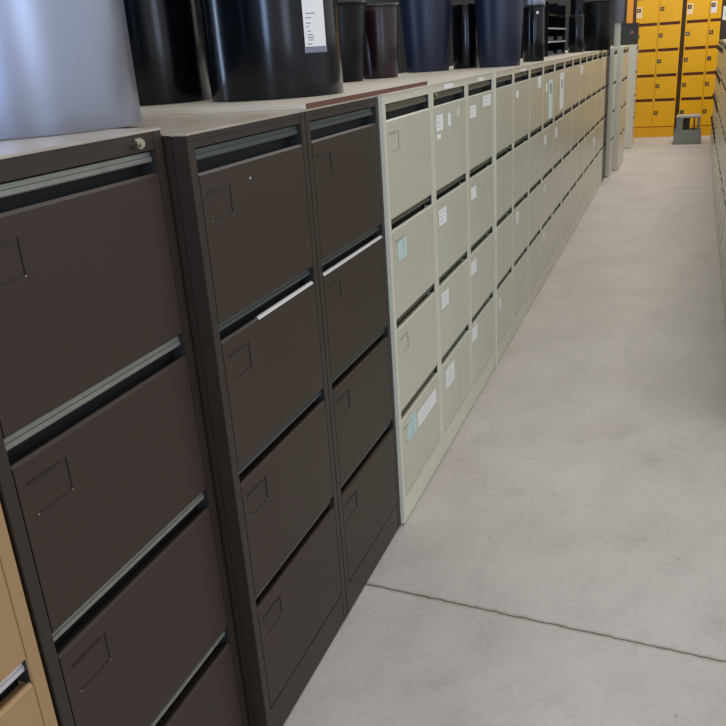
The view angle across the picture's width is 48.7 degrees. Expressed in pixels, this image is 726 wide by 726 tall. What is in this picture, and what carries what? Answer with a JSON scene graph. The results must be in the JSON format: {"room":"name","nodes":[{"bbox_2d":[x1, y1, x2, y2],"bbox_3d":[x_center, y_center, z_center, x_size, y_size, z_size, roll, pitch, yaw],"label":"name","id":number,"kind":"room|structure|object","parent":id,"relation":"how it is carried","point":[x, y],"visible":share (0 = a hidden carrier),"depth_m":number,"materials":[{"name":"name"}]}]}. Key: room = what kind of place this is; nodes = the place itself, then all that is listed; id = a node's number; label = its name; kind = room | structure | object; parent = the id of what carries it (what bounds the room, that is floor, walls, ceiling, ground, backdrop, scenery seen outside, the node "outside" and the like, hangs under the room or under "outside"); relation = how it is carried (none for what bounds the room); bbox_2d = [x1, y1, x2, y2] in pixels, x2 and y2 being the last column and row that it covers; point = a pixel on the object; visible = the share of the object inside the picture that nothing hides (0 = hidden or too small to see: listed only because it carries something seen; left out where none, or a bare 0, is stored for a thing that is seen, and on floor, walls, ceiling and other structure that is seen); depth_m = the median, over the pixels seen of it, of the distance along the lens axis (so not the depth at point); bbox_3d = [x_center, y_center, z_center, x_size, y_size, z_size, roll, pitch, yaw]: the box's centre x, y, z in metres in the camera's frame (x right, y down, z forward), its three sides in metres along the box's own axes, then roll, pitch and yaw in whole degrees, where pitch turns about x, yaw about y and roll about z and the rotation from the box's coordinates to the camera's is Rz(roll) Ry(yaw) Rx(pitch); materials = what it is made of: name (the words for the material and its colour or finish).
{"room":"furniture warehouse","nodes":[
{"label":"furniture warehouse","id":0,"kind":"room"},
{"bbox_2d":[337,0,402,78],"bbox_3d":[-2.937,-2.009,4.696,0.150,3.600,19.900,4,22,20],"label":"wall","id":1,"kind":"structure","parent":0,"point":[400,64],"depth_m":13.20,"materials":[{"name":"black"}]},
{"bbox_2d":[283,134,725,725],"bbox_3d":[0.994,-0.056,4.079,8.500,0.100,20.600,4,22,20],"label":"floor","id":2,"kind":"structure","parent":0,"point":[562,561],"depth_m":2.54,"materials":[{"name":"concrete"}]},
{"bbox_2d":[0,503,57,725],"bbox_3d":[-0.829,0.470,1.034,0.622,1.332,0.474,4,22,20],"label":"filing cabinet","id":3,"kind":"object","parent":2,"relation":"on","point":[25,698],"visible":1,"depth_m":1.09,"materials":[{"name":"beige metal"}]},
{"bbox_2d":[0,127,248,725],"bbox_3d":[-0.653,0.299,1.446,0.638,1.332,0.472,4,22,20],"label":"filing cabinet","id":4,"kind":"object","parent":2,"relation":"on","point":[107,497],"visible":0.98,"depth_m":1.24,"materials":[{"name":"brown metal"}]},
{"bbox_2d":[0,0,141,140],"bbox_3d":[-0.614,-0.655,1.336,0.408,0.520,0.408,4,22,20],"label":"bin","id":5,"kind":"object","parent":4,"relation":"on","point":[66,66],"visible":1,"depth_m":1.26,"materials":[{"name":"silver metal"}]},
{"bbox_2d":[112,110,346,725],"bbox_3d":[-0.454,0.137,1.851,0.623,1.320,0.466,4,22,20],"label":"filing cabinet","id":6,"kind":"object","parent":2,"relation":"on","point":[239,183],"visible":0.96,"depth_m":1.65,"materials":[{"name":"brown metal"}]},
{"bbox_2d":[141,95,400,613],"bbox_3d":[-0.290,-0.030,2.256,0.623,1.320,0.466,4,22,20],"label":"filing cabinet","id":7,"kind":"object","parent":2,"relation":"on","point":[343,138],"visible":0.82,"depth_m":2.10,"materials":[{"name":"brown metal"}]},
{"bbox_2d":[140,81,426,115],"bbox_3d":[-0.240,-0.733,2.217,0.601,0.011,0.916,4,22,20],"label":"board","id":8,"kind":"object","parent":7,"relation":"on","point":[351,92],"visible":0.58,"depth_m":1.90,"materials":[{"name":"beige laminate"}]},
{"bbox_2d":[123,0,211,105],"bbox_3d":[-0.593,-0.977,2.172,0.310,0.520,0.310,4,22,20],"label":"bin","id":9,"kind":"object","parent":8,"relation":"on","point":[166,37],"visible":0.6,"depth_m":2.11,"materials":[{"name":"black plastic"}]},
{"bbox_2d":[200,0,343,101],"bbox_3d":[-0.242,-0.944,2.053,0.360,0.500,0.360,4,22,20],"label":"bin","id":10,"kind":"object","parent":8,"relation":"on","point":[257,50],"visible":1,"depth_m":1.96,"materials":[{"name":"black plastic"}]},
{"bbox_2d":[343,78,471,456],"bbox_3d":[0.049,-0.361,3.058,0.625,1.320,0.464,4,22,20],"label":"filing cabinet","id":11,"kind":"object","parent":2,"relation":"on","point":[448,96],"visible":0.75,"depth_m":2.92,"materials":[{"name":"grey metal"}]},
{"bbox_2d":[378,85,442,523],"bbox_3d":[-0.116,-0.195,2.656,0.623,1.320,0.464,4,22,20],"label":"filing cabinet","id":12,"kind":"object","parent":2,"relation":"on","point":[405,116],"visible":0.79,"depth_m":2.50,"materials":[{"name":"beige metal"}]},
{"bbox_2d":[343,72,494,405],"bbox_3d":[0.211,-0.527,3.461,0.622,1.320,0.464,4,22,20],"label":"filing cabinet","id":13,"kind":"object","parent":2,"relation":"on","point":[480,91],"visible":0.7,"depth_m":3.32,"materials":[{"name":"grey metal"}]},
{"bbox_2d":[338,1,366,82],"bbox_3d":[-0.103,-1.308,3.286,0.258,0.300,0.258,4,22,20],"label":"waste bin","id":14,"kind":"object","parent":13,"relation":"on","point":[351,14],"visible":0.52,"depth_m":3.20,"materials":[{"name":"black plastic"}]},
{"bbox_2d":[363,3,398,78],"bbox_3d":[0.070,-1.395,3.486,0.190,0.296,0.190,4,22,20],"label":"waste bin","id":15,"kind":"object","parent":13,"relation":"on","point":[381,19],"visible":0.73,"depth_m":3.42,"materials":[{"name":"red plastic"}]},
{"bbox_2d":[394,68,513,366],"bbox_3d":[0.371,-0.689,3.854,0.625,1.320,0.442,4,22,20],"label":"filing cabinet","id":16,"kind":"object","parent":2,"relation":"on","point":[503,79],"visible":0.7,"depth_m":3.71,"materials":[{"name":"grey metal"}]},
{"bbox_2d":[398,65,529,334],"bbox_3d":[0.526,-0.847,4.238,0.622,1.320,0.442,4,22,20],"label":"filing cabinet","id":17,"kind":"object","parent":2,"relation":"on","point":[521,123],"visible":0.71,"depth_m":4.10,"materials":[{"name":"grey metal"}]},
{"bbox_2d":[399,0,451,72],"bbox_3d":[0.316,-1.722,4.009,0.294,0.500,0.294,4,22,20],"label":"waste bin","id":18,"kind":"object","parent":17,"relation":"on","point":[426,24],"visible":0.95,"depth_m":3.95,"materials":[{"name":"blue plastic"}]},
{"bbox_2d":[474,0,523,67],"bbox_3d":[0.682,-1.750,4.017,0.276,0.500,0.276,4,22,20],"label":"waste bin","id":19,"kind":"object","parent":17,"relation":"on","point":[499,23],"visible":0.96,"depth_m":3.97,"materials":[{"name":"blue plastic"}]},
{"bbox_2d":[449,62,543,308],"bbox_3d":[0.682,-1.005,4.622,0.622,1.320,0.442,4,22,20],"label":"filing cabinet","id":20,"kind":"object","parent":2,"relation":"on","point":[536,68],"visible":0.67,"depth_m":4.49,"materials":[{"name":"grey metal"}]},
{"bbox_2d":[451,3,478,68],"bbox_3d":[0.536,-1.707,4.197,0.155,0.310,0.154,4,22,20],"label":"waste bin","id":21,"kind":"object","parent":20,"relation":"on","point":[464,32],"visible":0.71,"depth_m":4.14,"materials":[{"name":"black plastic"}]},
{"bbox_2d":[449,60,554,288],"bbox_3d":[0.838,-1.163,5.006,0.622,1.320,0.442,4,22,20],"label":"filing cabinet","id":22,"kind":"object","parent":2,"relation":"on","point":[549,65],"visible":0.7,"depth_m":4.88,"materials":[{"name":"beige metal"}]},
{"bbox_2d":[523,0,545,61],"bbox_3d":[0.992,-1.977,4.659,0.132,0.425,0.132,13,26,36],"label":"pedal bin","id":23,"kind":"object","parent":22,"relation":"on","point":[534,10],"visible":0.95,"depth_m":4.63,"materials":[{"name":"black plastic"}]},
{"bbox_2d":[520,58,564,269],"bbox_3d":[0.993,-1.321,5.390,0.622,1.320,0.442,4,22,20],"label":"filing cabinet","id":24,"kind":"object","parent":2,"relation":"on","point":[559,62],"visible":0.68,"depth_m":5.26,"materials":[{"name":"beige metal"}]},
{"bbox_2d":[520,56,572,253],"bbox_3d":[1.149,-1.480,5.774,0.622,1.320,0.442,4,22,20],"label":"filing cabinet","id":25,"kind":"object","parent":2,"relation":"on","point":[568,79],"visible":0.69,"depth_m":5.65,"materials":[{"name":"beige metal"}]},
{"bbox_2d":[520,54,580,239],"bbox_3d":[1.305,-1.638,6.158,0.622,1.320,0.442,4,22,20],"label":"filing cabinet","id":26,"kind":"object","parent":2,"relation":"on","point":[576,58],"visible":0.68,"depth_m":6.03,"materials":[{"name":"beige metal"}]},
{"bbox_2d":[555,53,586,227],"bbox_3d":[1.460,-1.796,6.542,0.622,1.320,0.442,4,22,20],"label":"filing cabinet","id":27,"kind":"object","parent":2,"relation":"on","point":[583,66],"visible":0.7,"depth_m":6.42,"materials":[{"name":"beige metal"}]},
{"bbox_2d":[520,43,556,57],"bbox_3d":[1.294,-2.405,6.183,0.336,0.094,0.450,4,22,20],"label":"tray","id":28,"kind":"object","parent":27,"relation":"on","point":[547,46],"visible":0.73,"depth_m":6.07,"materials":[{"name":"black plastic"}]},
{"bbox_2d":[521,29,556,44],"bbox_3d":[1.288,-2.493,6.150,0.336,0.094,0.450,4,22,20],"label":"tray","id":29,"kind":"object","parent":28,"relation":"on","point":[548,33],"visible":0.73,"depth_m":6.16,"materials":[{"name":"black plastic"}]},
{"bbox_2d":[522,16,557,30],"bbox_3d":[1.282,-2.580,6.116,0.336,0.094,0.450,4,22,20],"label":"tray","id":30,"kind":"object","parent":29,"relation":"on","point":[550,22],"visible":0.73,"depth_m":6.25,"materials":[{"name":"black plastic"}]},
{"bbox_2d":[545,1,557,16],"bbox_3d":[1.276,-2.668,6.082,0.336,0.094,0.450,4,22,20],"label":"tray","id":31,"kind":"object","parent":30,"relation":"on","point":[550,9],"visible":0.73,"depth_m":6.21,"materials":[{"name":"black plastic"}]},
{"bbox_2d":[561,52,592,215],"bbox_3d":[1.616,-1.954,6.926,0.622,1.320,0.442,4,22,20],"label":"filing cabinet","id":32,"kind":"object","parent":2,"relation":"on","point":[589,54],"visible":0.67,"depth_m":6.80,"materials":[{"name":"beige metal"}]},
{"bbox_2d":[556,42,564,54],"bbox_3d":[1.466,-2.580,6.607,0.336,0.094,0.450,4,22,20],"label":"tray","id":33,"kind":"object","parent":32,"relation":"on","point":[560,45],"visible":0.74,"depth_m":6.74,"materials":[{"name":"black plastic"}]},
{"bbox_2d":[557,30,565,41],"bbox_3d":[1.460,-2.667,6.574,0.336,0.094,0.450,4,22,20],"label":"tray","id":34,"kind":"object","parent":33,"relation":"on","point":[559,32],"visible":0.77,"depth_m":6.71,"materials":[{"name":"black plastic"}]},
{"bbox_2d":[557,17,565,29],"bbox_3d":[1.454,-2.755,6.540,0.336,0.094,0.450,4,22,20],"label":"tray","id":35,"kind":"object","parent":34,"relation":"on","point":[560,21],"visible":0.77,"depth_m":6.68,"materials":[{"name":"black plastic"}]},
{"bbox_2d":[556,4,565,17],"bbox_3d":[1.448,-2.843,6.506,0.336,0.094,0.450,4,22,20],"label":"tray","id":36,"kind":"object","parent":35,"relation":"on","point":[561,10],"visible":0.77,"depth_m":6.64,"materials":[{"name":"black plastic"}]},
{"bbox_2d":[565,51,597,206],"bbox_3d":[1.776,-2.116,7.321,0.622,1.320,0.467,4,22,20],"label":"filing cabinet","id":37,"kind":"object","parent":2,"relation":"on","point":[595,53],"visible":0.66,"depth_m":7.19,"materials":[{"name":"beige metal"}]},
{"bbox_2d":[568,15,584,52],"bbox_3d":[1.863,-2.874,7.014,0.140,0.300,0.140,4,22,20],"label":"bin","id":38,"kind":"object","parent":37,"relation":"on","point":[576,22],"visible":0.98,"depth_m":6.97,"materials":[{"name":"black plastic"}]},
{"bbox_2d":[570,0,585,15],"bbox_3d":[2.107,-3.354,7.871,0.160,0.550,0.160,4,22,20],"label":"bin","id":39,"kind":"object","parent":38,"relation":"on","point":[576,6],"visible":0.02,"depth_m":7.77,"materials":[{"name":"black plastic"}]},
{"bbox_2d":[565,50,602,196],"bbox_3d":[1.928,-2.270,7.694,0.622,1.320,0.442,4,22,20],"label":"filing cabinet","id":40,"kind":"object","parent":2,"relation":"on","point":[600,52],"visible":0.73,"depth_m":7.57,"materials":[{"name":"beige metal"}]},
{"bbox_2d":[583,0,613,50],"bbox_3d":[2.156,-3.099,7.379,0.280,0.420,0.280,4,22,20],"label":"waste bin","id":41,"kind":"object","parent":40,"relation":"on","point":[598,14],"visible":0.97,"depth_m":7.28,"materials":[{"name":"black plastic"}]},
{"bbox_2d":[565,50,609,182],"bbox_3d":[2.237,-2.587,8.463,0.622,1.320,0.440,4,22,20],"label":"filing cabinet","id":42,"kind":"object","parent":2,"relation":"on","point":[608,51],"visible":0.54,"depth_m":8.37,"materials":[{"name":"beige metal"}]},
{"bbox_2d":[566,46,626,170],"bbox_3d":[2.663,-2.920,9.256,0.622,1.320,0.460,4,22,20],"label":"filing cabinet","id":43,"kind":"object","parent":2,"relation":"on","point":[621,59],"visible":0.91,"depth_m":9.01,"materials":[{"name":"beige metal"}]},
{"bbox_2d":[613,0,624,46],"bbox_3d":[2.800,-3.752,8.812,0.124,0.530,0.124,4,22,20],"label":"stand","id":44,"kind":"object","parent":43,"relation":"on","point":[618,8],"visible":0.84,"depth_m":8.77,"materials":[{"name":"grey metal"}]},
{"bbox_2d":[597,50,606,189],"bbox_3d":[2.083,-2.428,8.078,0.622,1.320,0.442,4,22,20],"label":"filing cabinet","id":45,"kind":"object","parent":2,"relation":"on","point":[604,57],"visible":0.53,"depth_m":7.97,"materials":[{"name":"beige metal"}]},
{"bbox_2d":[605,47,617,176],"bbox_3d":[2.439,-2.751,8.856,0.622,1.320,0.460,4,22,20],"label":"filing cabinet","id":46,"kind":"object","parent":2,"relation":"on","point":[613,51],"visible":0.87,"depth_m":8.63,"materials":[{"name":"beige metal"}]},
{"bbox_2d":[610,44,638,147],"bbox_3d":[3.407,-3.645,11.012,0.622,1.320,0.460,4,22,20],"label":"filing cabinet","id":47,"kind":"object","parent":2,"relation":"on","point":[633,49],"visible":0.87,"depth_m":10.74,"materials":[{"name":"beige metal"}]},
{"bbox_2d":[621,23,639,44],"bbox_3d":[3.541,-4.361,10.640,0.208,0.262,0.348,4,22,20],"label":"storage box","id":48,"kind":"object","parent":47,"relation":"on","point":[630,31],"visible":1,"depth_m":10.49,"materials":[{"name":"grey plastic"}]},
{"bbox_2d":[627,0,635,22],"bbox_3d":[3.526,-4.630,10.553,0.086,0.302,0.250,4,22,20],"label":"box file","id":49,"kind":"object","parent":48,"relation":"on","point":[631,3],"visible":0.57,"depth_m":10.45,"materials":[{"name":"orange cardboard"}]},
{"bbox_2d":[621,46,628,161],"bbox_3d":[2.826,-3.086,9.659,0.622,1.320,0.460,4,22,20],"label":"filing cabinet","id":50,"kind":"object","parent":2,"relation":"on","point":[627,47],"visible":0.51,"depth_m":9.55,"materials":[{"name":"beige metal"}]},
{"bbox_2d":[634,0,682,137],"bbox_3d":[4.333,-4.363,11.863,0.612,1.930,0.505,4,22,20],"label":"locker","id":51,"kind":"object","parent":2,"relation":"on","point":[660,21],"visible":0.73,"depth_m":11.63,"materials":[{"name":"yellow metal"}]},
{"bbox_2d":[674,0,686,129],"bbox_3d":[4.653,-4.343,11.767,0.040,1.920,0.420,4,22,20],"label":"filler panel","id":52,"kind":"object","parent":2,"relation":"on","point":[684,1],"visible":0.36,"depth_m":11.56,"materials":[{"name":"brown metal"}]},
{"bbox_2d":[673,114,700,144],"bbox_3d":[4.469,-3.220,11.045,0.363,0.368,0.359,4,22,20],"label":"step stool","id":53,"kind":"object","parent":2,"relation":"on","point":[685,135],"visible":1,"depth_m":10.93,"materials":[{"name":"grey plastic"}]},
{"bbox_2d":[679,0,722,135],"bbox_3d":[4.956,-4.316,11.629,0.612,1.930,0.505,4,22,20],"label":"locker","id":54,"kind":"object","parent":2,"relation":"on","point":[703,17],"visible":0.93,"depth_m":11.42,"materials":[{"name":"yellow metal"}]},
{"bbox_2d":[710,39,719,142],"bbox_3d":[4.962,-3.583,10.573,0.641,1.320,0.464,4,22,20],"label":"filing cabinet","id":55,"kind":"object","parent":2,"relation":"on","point":[719,39],"visible":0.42,"depth_m":10.77,"materials":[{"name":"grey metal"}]},
{"bbox_2d":[710,39,720,144],"bbox_3d":[4.793,-3.417,10.169,0.641,1.320,0.464,4,22,20],"label":"filing cabinet","id":56,"kind":"object","parent":2,"relation":"on","point":[720,39],"visible":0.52,"depth_m":10.34,"materials":[{"name":"beige metal"}]},
{"bbox_2d":[711,39,721,151],"bbox_3d":[4.625,-3.251,9.766,0.641,1.320,0.464,4,22,20],"label":"filing cabinet","id":57,"kind":"object","parent":2,"relation":"on","point":[712,125],"visible":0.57,"depth_m":9.94,"materials":[{"name":"beige metal"}]},
{"bbox_2d":[719,2,725,38],"bbox_3d":[4.443,-4.046,9.466,0.400,0.400,0.403,4,22,20],"label":"storage box","id":58,"kind":"object","parent":57,"relation":"on","point":[722,35],"visible":1,"depth_m":9.38,"materials":[{"name":"white paper"}]},
{"bbox_2d":[712,40,723,160],"bbox_3d":[4.288,-2.917,8.959,0.641,1.320,0.464,4,22,20],"label":"filing cabinet","id":59,"kind":"object","parent":2,"relation":"on","point":[719,77],"visible":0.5,"depth_m":9.12,"materials":[{"name":"beige metal"}]},
{"bbox_2d":[711,39,725,153],"bbox_3d":[4.456,-3.084,9.362,0.641,1.320,0.464,4,22,20],"label":"filing cabinet","id":60,"kind":"object","parent":2,"relation":"on","point":[715,102],"visible":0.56,"depth_m":9.53,"materials":[{"name":"beige metal"}]},
{"bbox_2d":[712,42,725,188],"bbox_3d":[3.601,-2.252,7.349,0.622,1.320,0.464,4,22,20],"label":"filing cabinet","id":61,"kind":"object","parent":2,"relation":"on","point":[725,42],"visible":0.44,"depth_m":7.50,"materials":[{"name":"beige metal"}]},
{"bbox_2d":[712,41,725,182],"bbox_3d":[3.769,-2.419,7.753,0.622,1.320,0.464,4,22,20],"label":"filing cabinet","id":62,"kind":"object","parent":2,"relation":"on","point":[724,41],"visible":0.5,"depth_m":7.91,"materials":[{"name":"beige metal"}]},
{"bbox_2d":[713,57,725,195],"bbox_3d":[3.432,-2.086,6.945,0.622,1.320,0.464,4,22,20],"label":"filing cabinet","id":63,"kind":"object","parent":2,"relation":"on","point":[725,57],"visible":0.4,"depth_m":7.12,"materials":[{"name":"beige metal"}]},
{"bbox_2d":[713,40,725,155],"bbox_3d":[4.120,-2.751,8.555,0.641,1.320,0.464,4,22,20],"label":"filing cabinet","id":64,"kind":"object","parent":2,"relation":"on","point":[724,40],"visible":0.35,"depth_m":8.74,"materials":[{"name":"grey metal"}]},
{"bbox_2d":[714,77,725,206],"bbox_3d":[3.264,-1.919,6.542,0.622,1.320,0.464,4,22,20],"label":"filing cabinet","id":65,"kind":"object","parent":2,"relation":"on","point":[725,77],"visible":0.38,"depth_m":6.74,"materials":[{"name":"beige metal"}]},
{"bbox_2d":[715,99,725,218],"bbox_3d":[3.096,-1.753,6.138,0.622,1.320,0.464,4,22,20],"label":"filing cabinet","id":66,"kind":"object","parent":2,"relation":"on","point":[724,121],"visible":0.43,"depth_m":6.37,"materials":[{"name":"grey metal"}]},
{"bbox_2d":[716,124,725,233],"bbox_3d":[2.927,-1.586,5.734,0.622,1.320,0.464,4,22,20],"label":"filing cabinet","id":67,"kind":"object","parent":2,"relation":"on","point":[724,145],"visible":0.41,"depth_m":5.99,"materials":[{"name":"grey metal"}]},
{"bbox_2d":[717,151,725,245],"bbox_3d":[2.759,-1.420,5.330,0.622,1.320,0.464,4,22,20],"label":"filing cabinet","id":68,"kind":"object","parent":2,"relation":"on","point":[724,172],"visible":0.34,"depth_m":5.61,"materials":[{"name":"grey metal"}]},
{"bbox_2d":[719,182,725,264],"bbox_3d":[2.590,-1.253,4.927,0.622,1.320,0.464,4,22,20],"label":"filing cabinet","id":69,"kind":"object","parent":2,"relation":"on","point":[724,203],"visible":0.44,"depth_m":5.23,"materials":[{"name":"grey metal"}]},
{"bbox_2d":[720,218,725,285],"bbox_3d":[2.422,-1.087,4.523,0.622,1.320,0.464,4,22,20],"label":"filing cabinet","id":70,"kind":"object","parent":2,"relation":"on","point":[724,239],"visible":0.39,"depth_m":4.86,"materials":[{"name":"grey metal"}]},
{"bbox_2d":[722,259,725,306],"bbox_3d":[2.254,-0.920,4.120,0.622,1.320,0.464,4,22,20],"label":"filing cabinet","id":71,"kind":"object","parent":2,"relation":"on","point":[724,279],"visible":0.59,"depth_m":4.52,"materials":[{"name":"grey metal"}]},
{"bbox_2d":[400,0,686,125],"bbox_3d":[4.327,-5.581,11.863,8.500,4.200,0.120,4,22,20],"label":"wall","id":72,"kind":"structure","parent":0,"point":[559,2],"depth_m":12.39,"materials":[{"name":"paint"}]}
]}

